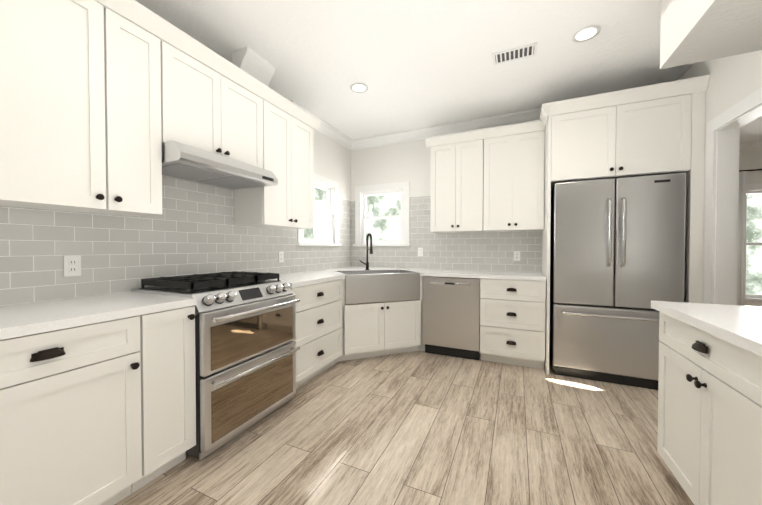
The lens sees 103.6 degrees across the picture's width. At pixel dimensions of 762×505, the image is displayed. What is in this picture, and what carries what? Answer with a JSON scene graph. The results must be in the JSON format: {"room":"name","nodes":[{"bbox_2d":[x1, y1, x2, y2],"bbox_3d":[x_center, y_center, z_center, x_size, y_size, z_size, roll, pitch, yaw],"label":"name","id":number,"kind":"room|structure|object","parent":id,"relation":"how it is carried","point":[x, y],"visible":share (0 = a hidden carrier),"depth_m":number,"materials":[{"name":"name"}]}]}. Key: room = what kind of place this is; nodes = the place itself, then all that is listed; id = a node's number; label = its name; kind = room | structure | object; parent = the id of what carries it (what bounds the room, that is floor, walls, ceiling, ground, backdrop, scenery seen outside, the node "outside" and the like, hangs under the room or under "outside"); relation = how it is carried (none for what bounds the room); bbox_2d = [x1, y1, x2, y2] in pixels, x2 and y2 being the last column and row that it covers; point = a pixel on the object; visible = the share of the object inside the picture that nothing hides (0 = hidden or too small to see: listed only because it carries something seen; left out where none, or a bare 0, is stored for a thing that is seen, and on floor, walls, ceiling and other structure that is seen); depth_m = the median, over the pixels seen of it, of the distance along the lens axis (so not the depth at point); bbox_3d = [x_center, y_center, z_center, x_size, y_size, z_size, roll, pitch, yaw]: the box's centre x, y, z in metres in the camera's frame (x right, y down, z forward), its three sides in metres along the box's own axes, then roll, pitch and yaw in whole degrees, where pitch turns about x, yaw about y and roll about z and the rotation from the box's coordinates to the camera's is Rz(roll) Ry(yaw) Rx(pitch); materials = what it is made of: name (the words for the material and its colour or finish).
{"room":"kitchen","nodes":[
{"label":"kitchen","id":0,"kind":"room"},
{"bbox_2d":[94,0,350,246],"bbox_3d":[-1.762,-0.202,1.602,0.100,2.720,6.200,0,1,24],"label":"wall","id":1,"kind":"structure","parent":0,"point":[332,159],"depth_m":3.95,"materials":[{"name":"beige paint"}]},
{"bbox_2d":[0,0,105,211],"bbox_3d":[-1.765,-0.711,1.003,0.381,1.005,1.216,0,1,24],"label":"upper cabinet","id":2,"kind":"object","parent":1,"relation":"attached to","point":[52,121],"visible":1,"depth_m":1.33,"materials":[{"name":"white paint"}]},
{"bbox_2d":[63,255,80,276],"bbox_3d":[-1.682,0.072,1.636,0.009,0.114,0.070,0,1,24],"label":"electrical outlet","id":3,"kind":"object","parent":1,"relation":"attached to","point":[72,265],"visible":1,"depth_m":1.63,"materials":[{"name":"white plastic"}]},
{"bbox_2d":[76,8,161,215],"bbox_3d":[-1.460,-0.721,1.678,0.381,1.005,0.256,0,1,24],"label":"upper cabinet","id":4,"kind":"object","parent":1,"relation":"attached to","point":[132,84],"visible":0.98,"depth_m":1.60,"materials":[{"name":"white paint"}]},
{"bbox_2d":[0,176,351,305],"bbox_3d":[-1.301,-0.240,2.463,0.030,0.950,4.250,0,1,24],"label":"backsplash","id":5,"kind":"structure","parent":1,"relation":"attached to","point":[192,229],"depth_m":1.97,"materials":[{"name":"grey tile"}]},
{"bbox_2d":[160,41,262,168],"bbox_3d":[-1.250,-0.935,2.139,0.381,0.590,0.756,0,1,24],"label":"upper cabinet","id":6,"kind":"object","parent":1,"relation":"attached to","point":[205,108],"visible":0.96,"depth_m":1.99,"materials":[{"name":"white paint"}]},
{"bbox_2d":[162,141,277,189],"bbox_3d":[-1.189,-0.581,2.117,0.500,0.118,0.752,0,1,24],"label":"under-cabinet range hood","id":7,"kind":"object","parent":6,"relation":"attached to","point":[180,161],"visible":0.9,"depth_m":1.97,"materials":[{"name":"silver metal"}]},
{"bbox_2d":[234,96,314,228],"bbox_3d":[-0.971,-0.740,2.796,0.350,1.000,0.658,0,1,24],"label":"upper cabinet","id":8,"kind":"object","parent":1,"relation":"attached to","point":[286,201],"depth_m":2.64,"materials":[{"name":"white paint"}]},
{"bbox_2d":[278,251,283,262],"bbox_3d":[-1.026,0.045,3.084,0.009,0.114,0.070,0,1,24],"label":"electrical outlet","id":9,"kind":"object","parent":1,"relation":"attached to","point":[281,256],"visible":1,"depth_m":3.08,"materials":[{"name":"white plastic"}]},
{"bbox_2d":[296,173,341,245],"bbox_3d":[-0.783,-0.514,3.701,0.150,0.860,0.870,0,1,24],"label":"window","id":10,"kind":"structure","parent":1,"relation":"in","point":[330,186],"depth_m":3.93,"materials":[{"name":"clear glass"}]},
{"bbox_2d":[114,351,693,504],"bbox_3d":[2.418,1.195,1.159,8.500,0.060,8.800,0,1,24],"label":"floor","id":11,"kind":"structure","parent":0,"point":[416,428],"depth_m":1.79,"materials":[{"name":"brown wood"}]},
{"bbox_2d":[0,316,141,504],"bbox_3d":[-1.629,0.733,0.964,0.641,0.870,1.216,0,1,24],"label":"base cabinet","id":12,"kind":"object","parent":11,"relation":"on","point":[70,416],"visible":1,"depth_m":1.18,"materials":[{"name":"white paint"}]},
{"bbox_2d":[0,291,195,339],"bbox_3d":[-1.596,0.275,1.083,0.633,0.038,1.478,0,1,24],"label":"countertop","id":13,"kind":"structure","parent":12,"relation":"on","point":[22,319],"depth_m":1.33,"materials":[{"name":"white stone"}]},
{"bbox_2d":[131,306,195,492],"bbox_3d":[-1.324,0.723,1.638,0.641,0.870,0.256,0,1,24],"label":"base cabinet","id":14,"kind":"object","parent":11,"relation":"on","point":[168,390],"visible":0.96,"depth_m":1.51,"materials":[{"name":"white paint"}]},
{"bbox_2d":[132,271,299,459],"bbox_3d":[-1.080,0.656,2.086,0.729,0.989,0.756,0,1,24],"label":"range","id":15,"kind":"object","parent":11,"relation":"on","point":[246,348],"visible":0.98,"depth_m":1.85,"materials":[{"name":"grey metal"}]},
{"bbox_2d":[291,279,341,387],"bbox_3d":[-0.806,0.705,2.789,0.635,0.870,0.741,0,1,24],"label":"drawer stack","id":16,"kind":"object","parent":11,"relation":"on","point":[318,339],"visible":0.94,"depth_m":2.64,"materials":[{"name":"white paint"}]},
{"bbox_2d":[334,276,424,362],"bbox_3d":[-0.123,0.693,3.583,1.262,0.870,1.262,0,1,24],"label":"base cabinet","id":17,"kind":"object","parent":11,"relation":"on","point":[380,328],"visible":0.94,"depth_m":2.89,"materials":[{"name":"white paint"}]},
{"bbox_2d":[269,269,356,287],"bbox_3d":[-0.686,0.245,3.062,0.660,0.038,1.350,0,1,24],"label":"countertop","id":18,"kind":"structure","parent":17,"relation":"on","point":[298,279],"depth_m":2.86,"materials":[{"name":"white stone"}]},
{"bbox_2d":[333,266,545,280],"bbox_3d":[0.503,0.238,3.493,2.470,0.038,0.896,0,1,24],"label":"countertop","id":19,"kind":"structure","parent":17,"relation":"on","point":[511,275],"depth_m":3.21,"materials":[{"name":"white stone"}]},
{"bbox_2d":[359,233,372,269],"bbox_3d":[-0.163,-0.008,3.637,0.196,0.449,0.156,0,1,24],"label":"pull-down faucet","id":20,"kind":"object","parent":19,"relation":"on","point":[371,251],"visible":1,"depth_m":3.67,"materials":[{"name":"black metal"}]},
{"bbox_2d":[335,269,419,303],"bbox_3d":[-0.053,0.367,3.393,0.840,0.298,0.527,0,1,-21],"label":"sink","id":21,"kind":"object","parent":19,"relation":"in","point":[367,286],"visible":0.94,"depth_m":3.15,"materials":[{"name":"silver metal"}]},
{"bbox_2d":[423,276,480,359],"bbox_3d":[0.855,0.697,3.467,0.604,0.866,0.610,0,1,24],"label":"dishwasher","id":22,"kind":"object","parent":11,"relation":"on","point":[451,316],"visible":0.98,"depth_m":3.20,"materials":[{"name":"grey metal"}]},
{"bbox_2d":[480,278,545,368],"bbox_3d":[1.403,0.699,3.217,0.593,0.870,0.635,0,1,24],"label":"base cabinet","id":23,"kind":"object","parent":11,"relation":"on","point":[512,320],"visible":1,"depth_m":2.95,"materials":[{"name":"white paint"}]},
{"bbox_2d":[549,173,685,389],"bbox_3d":[2.119,0.249,2.824,0.910,1.780,0.688,0,1,24],"label":"refrigerator","id":24,"kind":"object","parent":11,"relation":"on","point":[617,256],"visible":0.83,"depth_m":2.58,"materials":[{"name":"grey metal"}]},
{"bbox_2d":[540,75,709,374],"bbox_3d":[2.134,-0.111,2.853,1.127,2.500,0.708,0,1,24],"label":"tall cabinet","id":25,"kind":"object","parent":11,"relation":"on","point":[659,135],"visible":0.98,"depth_m":2.51,"materials":[{"name":"white paint"}]},
{"bbox_2d":[657,311,761,504],"bbox_3d":[1.409,0.741,0.723,0.677,0.860,1.605,0,1,24],"label":"base cabinet","id":26,"kind":"object","parent":11,"relation":"on","point":[709,449],"visible":1,"depth_m":1.16,"materials":[{"name":"white paint"}]},
{"bbox_2d":[651,301,761,356],"bbox_3d":[1.411,0.290,0.710,0.673,0.038,1.675,0,1,24],"label":"countertop","id":27,"kind":"structure","parent":26,"relation":"on","point":[739,326],"depth_m":1.20,"materials":[{"name":"white stone"}]},
{"bbox_2d":[351,126,545,246],"bbox_3d":[1.199,-0.234,3.720,3.750,2.720,0.100,0,1,24],"label":"wall","id":28,"kind":"structure","parent":0,"point":[410,161],"depth_m":4.11,"materials":[{"name":"beige paint"}]},
{"bbox_2d":[353,181,410,245],"bbox_3d":[0.020,-0.522,4.221,0.865,0.860,0.150,0,1,24],"label":"window","id":29,"kind":"structure","parent":28,"relation":"in","point":[363,192],"depth_m":4.20,"materials":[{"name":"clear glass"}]},
{"bbox_2d":[418,248,422,255],"bbox_3d":[0.522,-0.008,3.962,0.070,0.114,0.009,0,1,24],"label":"electrical outlet","id":30,"kind":"object","parent":28,"relation":"attached to","point":[420,251],"visible":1,"depth_m":3.96,"materials":[{"name":"white plastic"}]},
{"bbox_2d":[352,196,541,271],"bbox_3d":[0.701,-0.262,3.887,2.444,0.950,0.006,0,1,24],"label":"backsplash","id":31,"kind":"structure","parent":28,"relation":"attached to","point":[492,250],"depth_m":3.80,"materials":[{"name":"grey tile"}]},
{"bbox_2d":[425,120,544,232],"bbox_3d":[1.166,-0.793,3.452,1.240,1.095,0.400,0,1,24],"label":"upper cabinet","id":32,"kind":"object","parent":28,"relation":"attached to","point":[491,183],"visible":1,"depth_m":3.28,"materials":[{"name":"white paint"}]},
{"bbox_2d":[514,251,519,260],"bbox_3d":[1.579,0.039,3.485,0.070,0.114,0.009,0,1,24],"label":"electrical outlet","id":33,"kind":"object","parent":28,"relation":"attached to","point":[516,255],"visible":1,"depth_m":3.48,"materials":[{"name":"white plastic"}]},
{"bbox_2d":[135,0,761,141],"bbox_3d":[2.418,-1.585,1.117,8.500,0.060,8.800,0,1,24],"label":"ceiling","id":34,"kind":"structure","parent":0,"point":[414,64],"depth_m":2.35,"materials":[{"name":"white paint"}]},
{"bbox_2d":[350,83,367,92],"bbox_3d":[-0.210,-1.578,2.877,0.170,0.006,0.170,0,1,24],"label":"recessed light","id":35,"kind":"object","parent":34,"relation":"in","point":[359,87],"visible":1,"depth_m":2.88,"materials":[{"name":"beige plastic"}]},
{"bbox_2d":[232,46,761,150],"bbox_3d":[3.294,-1.506,2.835,8.080,0.150,4.550,0,1,24],"label":"crown molding","id":36,"kind":"structure","parent":34,"relation":"attached to","point":[249,61],"depth_m":3.64,"materials":[{"name":"white wood"}]},
{"bbox_2d":[492,42,537,64],"bbox_3d":[1.058,-1.570,2.380,0.320,0.006,0.160,0,1,24],"label":"ceiling vent","id":37,"kind":"object","parent":34,"relation":"in","point":[517,53],"visible":1,"depth_m":2.38,"materials":[{"name":"grey metal"}]},
{"bbox_2d":[572,25,600,41],"bbox_3d":[1.470,-1.567,2.150,0.170,0.006,0.170,0,1,24],"label":"recessed light","id":38,"kind":"object","parent":34,"relation":"in","point":[587,33],"visible":1,"depth_m":2.14,"materials":[{"name":"beige plastic"}]},
{"bbox_2d":[660,0,761,68],"bbox_3d":[0.980,-1.296,-0.407,0.559,0.469,4.570,0,1,24],"label":"ceiling soffit","id":39,"kind":"structure","parent":0,"point":[693,31],"depth_m":1.53,"materials":[{"name":"white paint"}]},
{"bbox_2d":[673,50,761,302],"bbox_3d":[1.564,-0.179,0.098,0.100,2.720,6.200,0,1,24],"label":"wall","id":40,"kind":"structure","parent":0,"point":[734,79],"depth_m":2.12,"materials":[{"name":"beige paint"}]},
{"bbox_2d":[704,87,761,304],"bbox_3d":[2.326,0.088,1.788,0.136,2.135,1.070,0,1,24],"label":"door frame","id":41,"kind":"structure","parent":40,"relation":"attached to","point":[721,208],"depth_m":2.18,"materials":[{"name":"white wood"}]},
{"bbox_2d":[739,149,761,306],"bbox_3d":[5.915,-0.242,4.221,4.430,2.720,0.100,0,1,24],"label":"wall","id":42,"kind":"structure","parent":0,"point":[750,159],"depth_m":4.37,"materials":[{"name":"beige paint"}]},
{"bbox_2d":[737,169,761,305],"bbox_3d":[5.673,-0.047,4.212,1.400,2.290,0.117,0,1,24],"label":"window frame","id":43,"kind":"structure","parent":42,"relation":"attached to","point":[742,216],"depth_m":4.35,"materials":[{"name":"white wood"}]},
{"bbox_2d":[745,183,761,300],"bbox_3d":[5.709,-0.150,4.288,1.010,1.695,0.150,0,1,24],"label":"room window","id":44,"kind":"structure","parent":42,"relation":"in","point":[754,188],"depth_m":4.39,"materials":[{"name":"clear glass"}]},
{"label":"outside","id":45,"kind":"structure","parent":0,"visible":0},
{"bbox_2d":[304,187,761,294],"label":"outdoor scenery","id":46,"kind":"object","parent":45,"point":[755,264],"depth_m":5.83,"materials":[{"name":"green plant"}]}
]}

